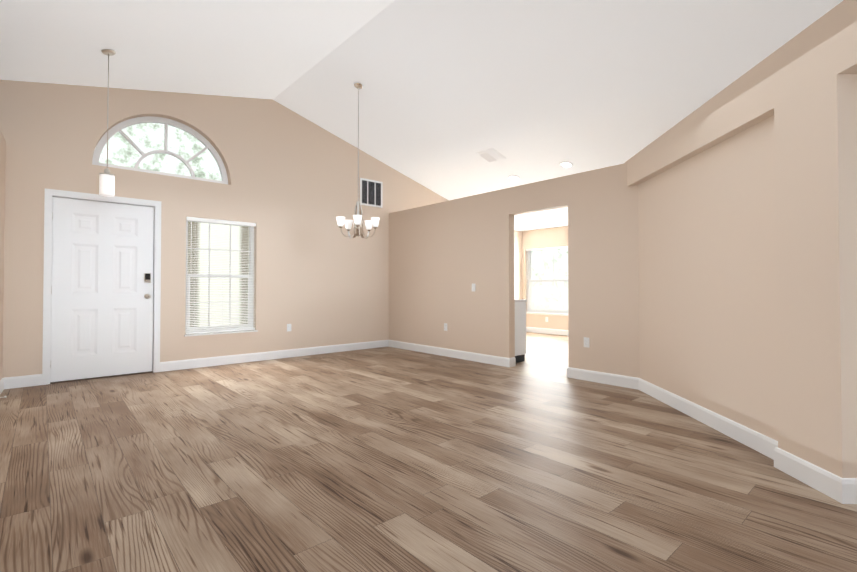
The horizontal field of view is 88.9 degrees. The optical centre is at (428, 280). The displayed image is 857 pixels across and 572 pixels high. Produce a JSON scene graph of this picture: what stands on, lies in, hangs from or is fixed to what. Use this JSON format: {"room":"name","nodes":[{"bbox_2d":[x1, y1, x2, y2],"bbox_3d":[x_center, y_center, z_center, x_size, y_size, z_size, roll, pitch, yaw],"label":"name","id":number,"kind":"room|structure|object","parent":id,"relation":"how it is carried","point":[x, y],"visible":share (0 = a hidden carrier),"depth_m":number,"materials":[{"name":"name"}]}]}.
{"room":"empty living room","nodes":[
{"label":"empty living room","id":0,"kind":"room"},
{"bbox_2d":[0,130,5,379],"bbox_3d":[-1.097,-0.231,0.296,0.642,2.640,11.040,1,-1,-41],"label":"wall","id":1,"kind":"structure","parent":0,"point":[2,178],"depth_m":4.52,"materials":[{"name":"beige paint"}]},
{"bbox_2d":[0,80,521,377],"bbox_3d":[-2.729,-0.778,6.361,13.600,3.910,0.200,1,-1,-41],"label":"wall","id":2,"kind":"structure","parent":0,"point":[290,189],"depth_m":6.25,"materials":[{"name":"beige paint"}]},
{"bbox_2d":[42,188,160,384],"bbox_3d":[-3.913,0.073,5.290,1.124,2.178,0.219,1,-1,-41],"label":"door frame","id":3,"kind":"structure","parent":2,"relation":"attached to","point":[50,194],"depth_m":5.06,"materials":[{"name":"white paint"}]},
{"bbox_2d":[50,197,153,381],"bbox_3d":[-3.860,0.109,5.219,0.983,2.092,0.118,1,-1,-41],"label":"entry door","id":4,"kind":"structure","parent":2,"relation":"in","point":[102,293],"depth_m":5.20,"materials":[{"name":"white paint"}]},
{"bbox_2d":[92,116,227,183],"bbox_3d":[-3.467,-1.746,5.770,1.552,0.776,0.060,1,-1,-41],"label":"transom","id":5,"kind":"object","parent":2,"relation":"attached to","point":[119,127],"visible":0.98,"depth_m":5.74,"materials":[{"name":"white paint"}]},
{"bbox_2d":[184,217,257,336],"bbox_3d":[-2.914,-0.051,6.148,0.950,1.590,0.210,1,-1,-41],"label":"window blind","id":6,"kind":"object","parent":2,"relation":"attached to","point":[200,330],"visible":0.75,"depth_m":6.12,"materials":[{"name":"white paint"}]},
{"bbox_2d":[360,178,382,207],"bbox_3d":[-1.012,-1.548,7.744,0.470,0.470,0.018,1,-1,-41],"label":"air vent","id":7,"kind":"object","parent":2,"relation":"in","point":[371,192],"visible":0.96,"depth_m":7.75,"materials":[{"name":"black metal"}]},
{"bbox_2d":[0,0,842,230],"bbox_3d":[0.992,-2.084,2.168,13.800,1.699,11.640,1,-1,-41],"label":"ceiling","id":8,"kind":"structure","parent":0,"point":[531,91],"depth_m":4.79,"materials":[{"name":"white paint"}]},
{"bbox_2d":[99,49,115,195],"bbox_3d":[-3.233,-1.591,4.406,0.128,1.471,0.128,1,-1,-41],"label":"pendant light","id":9,"kind":"object","parent":8,"relation":"hanging from","point":[106,183],"visible":1,"depth_m":4.38,"materials":[{"name":"white glass"}]},
{"bbox_2d":[336,82,379,238],"bbox_3d":[-0.942,-1.586,5.790,0.569,2.043,0.550,1,-1,-41],"label":"dining chandelier","id":10,"kind":"object","parent":8,"relation":"hanging from","point":[358,231],"visible":1,"depth_m":5.76,"materials":[{"name":"white glass"}]},
{"bbox_2d":[476,148,505,162],"bbox_3d":[0.986,-1.960,6.885,0.329,0.102,0.340,1,-1,-41],"label":"ceiling vent","id":11,"kind":"object","parent":8,"relation":"in","point":[491,155],"visible":1,"depth_m":6.86,"materials":[{"name":"grey"}]},
{"bbox_2d":[559,161,572,167],"bbox_3d":[2.107,-1.765,6.685,0.203,0.063,0.210,1,-1,-41],"label":"recessed light","id":12,"kind":"object","parent":8,"relation":"in","point":[565,164],"visible":1,"depth_m":6.68,"materials":[{"name":"white plastic"}]},
{"bbox_2d":[0,332,856,571],"bbox_3d":[0.992,1.176,2.121,13.800,0.120,11.640,1,-1,-41],"label":"floor","id":13,"kind":"structure","parent":0,"point":[386,459],"depth_m":2.47,"materials":[{"name":"wood"}]},
{"bbox_2d":[515,299,526,362],"bbox_3d":[0.520,0.756,7.094,0.410,0.865,2.292,1,-1,-41],"label":"base cabinet","id":14,"kind":"object","parent":13,"relation":"on","point":[520,328],"depth_m":6.28,"materials":[{"name":"white wood"}]},
{"bbox_2d":[515,299,522,302],"bbox_3d":[0.513,0.306,7.109,0.450,0.035,2.310,1,-1,-41],"label":"countertop","id":15,"kind":"structure","parent":14,"relation":"on","point":[516,300],"depth_m":6.29,"materials":[{"name":"white stone"}]},
{"bbox_2d":[388,163,639,377],"bbox_3d":[0.835,-0.038,6.304,0.120,2.430,4.590,1,-1,-41],"label":"wall","id":16,"kind":"structure","parent":0,"point":[444,256],"depth_m":5.98,"materials":[{"name":"beige paint"}]},
{"bbox_2d":[584,337,589,347],"bbox_3d":[1.831,0.719,5.067,0.009,0.115,0.070,1,-1,-41],"label":"outlet","id":17,"kind":"object","parent":16,"relation":"attached to","point":[586,342],"visible":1,"depth_m":5.06,"materials":[{"name":"white plastic"}]},
{"bbox_2d":[522,226,567,329],"bbox_3d":[6.013,-0.070,6.575,0.200,2.500,11.040,1,-1,-41],"label":"wall","id":18,"kind":"structure","parent":0,"point":[547,237],"depth_m":10.22,"materials":[{"name":"beige paint"}]},
{"bbox_2d":[526,246,567,315],"bbox_3d":[2.859,0.015,10.099,0.210,1.562,1.424,1,-1,-41],"label":"window","id":19,"kind":"structure","parent":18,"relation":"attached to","point":[545,284],"depth_m":10.20,"materials":[{"name":"white glass"}]},
{"bbox_2d":[625,0,856,477],"bbox_3d":[2.373,-0.184,2.131,0.580,2.601,5.400,0,-1,2],"label":"wall","id":20,"kind":"structure","parent":0,"point":[746,182],"depth_m":2.79,"materials":[{"name":"beige paint"}]},
{"bbox_2d":[0,327,856,503],"bbox_3d":[2.353,1.073,3.324,9.568,0.122,11.041,1,-1,-41],"label":"baseboard","id":21,"kind":"structure","parent":20,"relation":"attached to","point":[834,487],"depth_m":4.63,"materials":[{"name":"white paint"}]},
{"label":"outside","id":22,"kind":"structure","parent":0,"visible":0},
{"bbox_2d":[94,123,248,326],"bbox_3d":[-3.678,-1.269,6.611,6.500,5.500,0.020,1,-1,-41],"label":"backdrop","id":23,"kind":"structure","parent":22,"point":[126,157],"depth_m":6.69,"materials":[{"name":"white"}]},
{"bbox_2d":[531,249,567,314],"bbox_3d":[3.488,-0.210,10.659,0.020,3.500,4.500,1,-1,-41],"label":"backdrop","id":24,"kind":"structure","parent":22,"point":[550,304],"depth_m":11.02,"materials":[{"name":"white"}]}
]}

